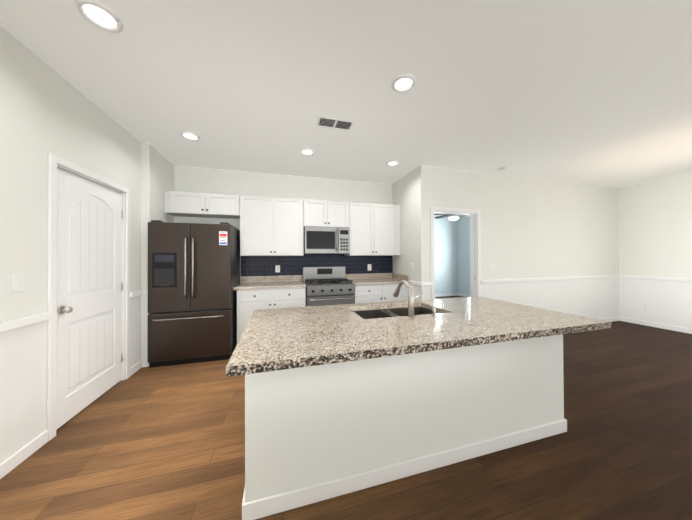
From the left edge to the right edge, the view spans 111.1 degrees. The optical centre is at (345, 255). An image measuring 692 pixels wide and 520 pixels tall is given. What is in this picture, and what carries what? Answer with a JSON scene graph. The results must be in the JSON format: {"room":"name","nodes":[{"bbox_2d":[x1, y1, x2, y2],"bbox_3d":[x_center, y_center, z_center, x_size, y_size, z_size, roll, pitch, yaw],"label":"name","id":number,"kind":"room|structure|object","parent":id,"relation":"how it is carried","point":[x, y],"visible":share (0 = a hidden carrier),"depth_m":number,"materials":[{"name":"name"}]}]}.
{"room":"kitchen","nodes":[
{"label":"kitchen","id":0,"kind":"room"},
{"bbox_2d":[0,25,140,463],"bbox_3d":[-1.932,-0.044,-0.490,0.730,2.740,6.820,0,0,-16],"label":"wall","id":1,"kind":"structure","parent":0,"point":[45,108],"depth_m":1.63,"materials":[{"name":"paint"}]},
{"bbox_2d":[11,274,23,292],"bbox_3d":[-2.110,0.175,1.529,0.010,0.118,0.075,0,0,-16],"label":"light switch","id":2,"kind":"object","parent":1,"relation":"attached to","point":[17,282],"visible":1,"depth_m":1.52,"materials":[{"name":"white plastic"}]},
{"bbox_2d":[0,430,47,478],"bbox_3d":[-1.400,1.276,-0.968,0.030,0.088,5.574,0,0,-16],"label":"baseboard","id":3,"kind":"structure","parent":1,"relation":"attached to","point":[12,462],"depth_m":1.54,"materials":[{"name":"white paint"}]},
{"bbox_2d":[0,311,50,332],"bbox_3d":[-1.404,0.409,-0.963,0.030,0.058,5.574,0,0,-16],"label":"trim","id":4,"kind":"structure","parent":1,"relation":"attached to","point":[8,325],"depth_m":1.54,"materials":[{"name":"white paint"}]},
{"bbox_2d":[47,152,129,440],"bbox_3d":[-2.351,0.297,2.169,0.148,2.098,0.962,0,0,-16],"label":"door frame","id":5,"kind":"structure","parent":1,"relation":"attached to","point":[54,160],"depth_m":1.77,"materials":[{"name":"white paint"}]},
{"bbox_2d":[56,168,122,429],"bbox_3d":[-2.303,0.327,2.189,0.102,2.013,0.828,0,0,-16],"label":"door","id":6,"kind":"structure","parent":1,"relation":"in","point":[89,292],"depth_m":2.10,"materials":[{"name":"white paint"}]},
{"bbox_2d":[130,360,144,375],"bbox_3d":[-2.441,1.306,2.767,0.030,0.088,0.250,0,0,-16],"label":"baseboard","id":7,"kind":"structure","parent":1,"relation":"attached to","point":[140,364],"depth_m":2.79,"materials":[{"name":"white paint"}]},
{"bbox_2d":[141,142,173,359],"bbox_3d":[-2.650,-0.015,3.288,0.250,2.740,0.845,0,0,-16],"label":"wall","id":8,"kind":"structure","parent":0,"point":[157,174],"depth_m":2.92,"materials":[{"name":"paint"}]},
{"bbox_2d":[174,165,391,282],"bbox_3d":[-0.811,-0.018,4.172,3.767,2.740,0.130,0,0,-16],"label":"wall","id":9,"kind":"structure","parent":0,"point":[210,180],"depth_m":3.97,"materials":[{"name":"paint"}]},
{"bbox_2d":[165,191,240,218],"bbox_3d":[-2.098,-0.755,3.574,0.966,0.307,0.338,0,0,-16],"label":"upper cabinet","id":10,"kind":"object","parent":9,"relation":"attached to","point":[177,203],"depth_m":3.42,"materials":[{"name":"white paint"}]},
{"bbox_2d":[237,195,304,254],"bbox_3d":[-1.174,-0.457,3.829,0.940,0.908,0.338,0,0,-16],"label":"upper cabinet","id":11,"kind":"object","parent":9,"relation":"attached to","point":[271,226],"depth_m":3.66,"materials":[{"name":"white paint"}]},
{"bbox_2d":[241,254,392,276],"bbox_3d":[-0.407,-0.072,4.213,2.704,0.805,0.008,0,0,-16],"label":"tile backsplash","id":12,"kind":"structure","parent":9,"relation":"attached to","point":[263,265],"depth_m":4.14,"materials":[{"name":"blue tile"}]},
{"bbox_2d":[275,265,279,271],"bbox_3d":[-1.149,0.218,3.996,0.075,0.118,0.008,0,0,-16],"label":"outlet","id":13,"kind":"object","parent":12,"relation":"attached to","point":[277,268],"visible":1,"depth_m":3.99,"materials":[{"name":"white plastic"}]},
{"bbox_2d":[305,199,348,226],"bbox_3d":[-0.357,-0.694,4.059,0.752,0.438,0.338,0,0,-16],"label":"upper cabinet","id":14,"kind":"object","parent":9,"relation":"attached to","point":[319,213],"depth_m":3.89,"materials":[{"name":"white paint"}]},
{"bbox_2d":[304,226,349,253],"bbox_3d":[-0.339,-0.252,4.000,0.746,0.440,0.452,0,0,-16],"label":"microwave","id":15,"kind":"object","parent":14,"relation":"attached to","point":[326,240],"visible":1,"depth_m":3.83,"materials":[{"name":"grey metal"}]},
{"bbox_2d":[345,202,399,254],"bbox_3d":[0.474,-0.461,4.289,0.962,0.908,0.338,0,0,-16],"label":"upper cabinet","id":16,"kind":"object","parent":9,"relation":"attached to","point":[374,228],"depth_m":4.12,"materials":[{"name":"white paint"}]},
{"bbox_2d":[0,296,691,519],"bbox_3d":[1.644,1.354,2.286,9.303,0.050,10.530,0,0,-16],"label":"floor","id":17,"kind":"structure","parent":0,"point":[158,443],"depth_m":1.54,"materials":[{"name":"brown wood"}]},
{"bbox_2d":[148,220,239,367],"bbox_3d":[-2.035,0.460,3.305,0.916,1.785,0.836,0,0,-16],"label":"fridge","id":18,"kind":"object","parent":17,"relation":"on","point":[193,274],"visible":1,"depth_m":2.97,"materials":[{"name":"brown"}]},
{"bbox_2d":[233,275,305,343],"bbox_3d":[-1.145,0.841,3.660,0.980,1.020,0.660,0,0,-16],"label":"base cabinet","id":19,"kind":"object","parent":17,"relation":"on","point":[264,292],"visible":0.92,"depth_m":3.40,"materials":[{"name":"white paint"}]},
{"bbox_2d":[302,266,354,306],"bbox_3d":[-0.295,0.755,3.853,0.746,1.145,0.710,0,0,-16],"label":"range","id":20,"kind":"object","parent":17,"relation":"on","point":[329,285],"visible":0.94,"depth_m":3.64,"materials":[{"name":"grey metal"}]},
{"bbox_2d":[346,273,409,303],"bbox_3d":[0.522,0.836,4.125,0.962,1.020,0.660,0,0,-16],"label":"base cabinet","id":21,"kind":"object","parent":17,"relation":"on","point":[375,287],"visible":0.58,"depth_m":3.88,"materials":[{"name":"white paint"}]},
{"bbox_2d":[242,336,566,519],"bbox_3d":[0.463,0.907,1.879,2.267,0.848,0.818,0,0,-16],"label":"kitchen island","id":22,"kind":"object","parent":17,"relation":"on","point":[341,399],"depth_m":1.41,"materials":[{"name":"white paint"}]},
{"bbox_2d":[226,296,611,375],"bbox_3d":[0.491,0.462,1.777,2.312,0.040,1.084,0,0,-16],"label":"island countertop","id":23,"kind":"structure","parent":22,"relation":"on","point":[275,339],"depth_m":1.41,"materials":[{"name":"beige stone"}]},
{"bbox_2d":[354,304,429,315],"bbox_3d":[0.424,0.583,1.970,0.748,0.223,0.442,0,0,-16],"label":"sink","id":24,"kind":"object","parent":23,"relation":"in","point":[417,307],"depth_m":2.15,"materials":[{"name":"metal"}]},
{"bbox_2d":[394,280,437,319],"bbox_3d":[0.525,0.313,1.832,0.238,0.260,0.278,0,0,-16],"label":"faucet","id":25,"kind":"object","parent":23,"relation":"on","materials":[{"name":"silver metal"}]},
{"bbox_2d":[0,0,691,186],"bbox_3d":[1.631,-1.436,2.305,9.303,0.050,10.530,0,0,-16],"label":"ceiling","id":26,"kind":"structure","parent":0,"point":[595,92],"depth_m":1.91,"materials":[{"name":"white paint"}]},
{"bbox_2d":[74,0,123,32],"bbox_3d":[-1.432,-1.402,1.383,0.200,0.034,0.200,0,0,-16],"label":"recessed light","id":27,"kind":"object","parent":26,"relation":"in","point":[100,15],"visible":0.96,"depth_m":1.38,"materials":[{"name":"white paint"}]},
{"bbox_2d":[180,131,199,140],"bbox_3d":[-1.801,-1.391,2.744,0.200,0.034,0.200,0,0,-16],"label":"recessed light","id":28,"kind":"object","parent":26,"relation":"in","point":[188,135],"visible":0.92,"depth_m":2.73,"materials":[{"name":"white paint"}]},
{"bbox_2d":[300,148,314,155],"bbox_3d":[-0.519,-1.394,3.174,0.200,0.034,0.200,0,0,-16],"label":"recessed light","id":29,"kind":"object","parent":26,"relation":"in","point":[306,151],"visible":0.92,"depth_m":3.16,"materials":[{"name":"white paint"}]},
{"bbox_2d":[317,116,353,129],"bbox_3d":[-0.116,-1.395,2.508,0.370,0.014,0.170,0,0,-16],"label":"ceiling vent","id":30,"kind":"object","parent":26,"relation":"in","point":[334,123],"visible":1,"depth_m":2.49,"materials":[{"name":"white metal"}]},
{"bbox_2d":[386,160,398,165],"bbox_3d":[0.700,-1.397,3.566,0.200,0.034,0.200,0,0,-16],"label":"recessed light","id":31,"kind":"object","parent":26,"relation":"in","point":[392,163],"visible":0.88,"depth_m":3.55,"materials":[{"name":"white paint"}]},
{"bbox_2d":[391,74,415,92],"bbox_3d":[0.470,-1.407,1.934,0.200,0.034,0.200,0,0,-16],"label":"recessed light","id":32,"kind":"object","parent":26,"relation":"in","point":[402,83],"visible":0.94,"depth_m":1.92,"materials":[{"name":"white paint"}]},
{"bbox_2d":[434,214,469,220],"bbox_3d":[2.636,-1.027,5.896,1.286,0.730,1.226,0,0,-16],"label":"ceiling fan","id":33,"kind":"object","parent":26,"relation":"hanging from","point":[451,217],"visible":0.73,"depth_m":5.85,"materials":[{"name":"grey"}]},
{"bbox_2d":[497,166,506,170],"bbox_3d":[2.487,-1.387,3.784,0.130,0.036,0.130,0,0,-16],"label":"smoke detector","id":34,"kind":"object","parent":26,"relation":"attached to","point":[503,168],"visible":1,"depth_m":3.76,"materials":[{"name":"white plastic"}]},
{"bbox_2d":[392,165,428,299],"bbox_3d":[1.089,-0.026,4.129,0.130,2.740,0.973,0,0,-16],"label":"wall","id":35,"kind":"structure","parent":0,"point":[410,193],"depth_m":3.83,"materials":[{"name":"paint"}]},
{"bbox_2d":[409,280,424,285],"bbox_3d":[1.122,0.430,3.777,0.058,0.058,0.341,0,0,-16],"label":"trim","id":36,"kind":"structure","parent":35,"relation":"attached to","point":[410,281],"depth_m":3.72,"materials":[{"name":"white paint"}]},
{"bbox_2d":[434,215,458,293],"bbox_3d":[2.067,-0.007,7.740,3.953,2.740,0.130,0,0,-16],"label":"wall","id":37,"kind":"structure","parent":0,"point":[452,256],"depth_m":8.04,"materials":[{"name":"blue paint"}]},
{"bbox_2d":[435,293,458,296],"bbox_3d":[2.093,1.319,7.659,3.693,0.088,0.020,0,0,-16],"label":"baseboard","id":38,"kind":"structure","parent":37,"relation":"attached to","point":[448,294],"depth_m":8.04,"materials":[{"name":"white paint"}]},
{"bbox_2d":[458,216,469,294],"bbox_3d":[4.401,-0.026,6.488,0.130,2.740,3.480,0,0,-16],"label":"wall","id":39,"kind":"structure","parent":0,"point":[463,222],"depth_m":7.90,"materials":[{"name":"blue paint"}]},
{"bbox_2d":[428,166,618,318],"bbox_3d":[3.491,-0.036,4.361,4.623,2.740,0.130,0,0,-16],"label":"wall","id":40,"kind":"structure","parent":0,"point":[536,228],"depth_m":4.32,"materials":[{"name":"paint"}]},
{"bbox_2d":[430,207,480,298],"bbox_3d":[1.750,0.316,3.880,0.831,2.045,0.141,0,0,-16],"label":"door frame","id":41,"kind":"structure","parent":40,"relation":"attached to","point":[473,254],"depth_m":3.97,"materials":[{"name":"white paint"}]},
{"bbox_2d":[490,264,494,270],"bbox_3d":[2.472,0.196,4.002,0.120,0.118,0.010,0,0,-16],"label":"light switch","id":42,"kind":"object","parent":40,"relation":"attached to","point":[492,267],"visible":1,"depth_m":4.00,"materials":[{"name":"white plastic"}]},
{"bbox_2d":[481,275,619,282],"bbox_3d":[3.908,0.421,4.391,3.480,0.058,0.028,0,0,-16],"label":"trim","id":43,"kind":"structure","parent":40,"relation":"attached to","point":[603,276],"depth_m":4.31,"materials":[{"name":"white paint"}]},
{"bbox_2d":[599,317,619,321],"bbox_3d":[3.911,1.288,4.388,3.480,0.088,0.022,0,0,-16],"label":"baseboard","id":44,"kind":"structure","parent":40,"relation":"attached to","point":[611,319],"depth_m":4.79,"materials":[{"name":"white paint"}]},
{"bbox_2d":[618,172,691,328],"bbox_3d":[6.554,-0.067,1.741,0.130,2.740,6.562,0,0,-16],"label":"wall","id":45,"kind":"structure","parent":0,"point":[655,227],"depth_m":4.38,"materials":[{"name":"paint"}]},
{"bbox_2d":[642,303,647,309],"bbox_3d":[5.708,0.965,4.527,0.008,0.118,0.075,0,0,-16],"label":"outlet","id":46,"kind":"object","parent":45,"relation":"attached to","point":[644,306],"visible":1,"depth_m":4.53,"materials":[{"name":"white plastic"}]},
{"bbox_2d":[620,275,691,281],"bbox_3d":[6.473,0.392,1.730,0.033,0.058,6.532,0,0,-16],"label":"trim","id":47,"kind":"structure","parent":45,"relation":"attached to","point":[621,276],"depth_m":4.36,"materials":[{"name":"white paint"}]},
{"bbox_2d":[621,317,691,333],"bbox_3d":[6.477,1.259,1.725,0.033,0.088,6.532,0,0,-16],"label":"baseboard","id":48,"kind":"structure","parent":45,"relation":"attached to","point":[658,325],"depth_m":4.36,"materials":[{"name":"white paint"}]}
]}

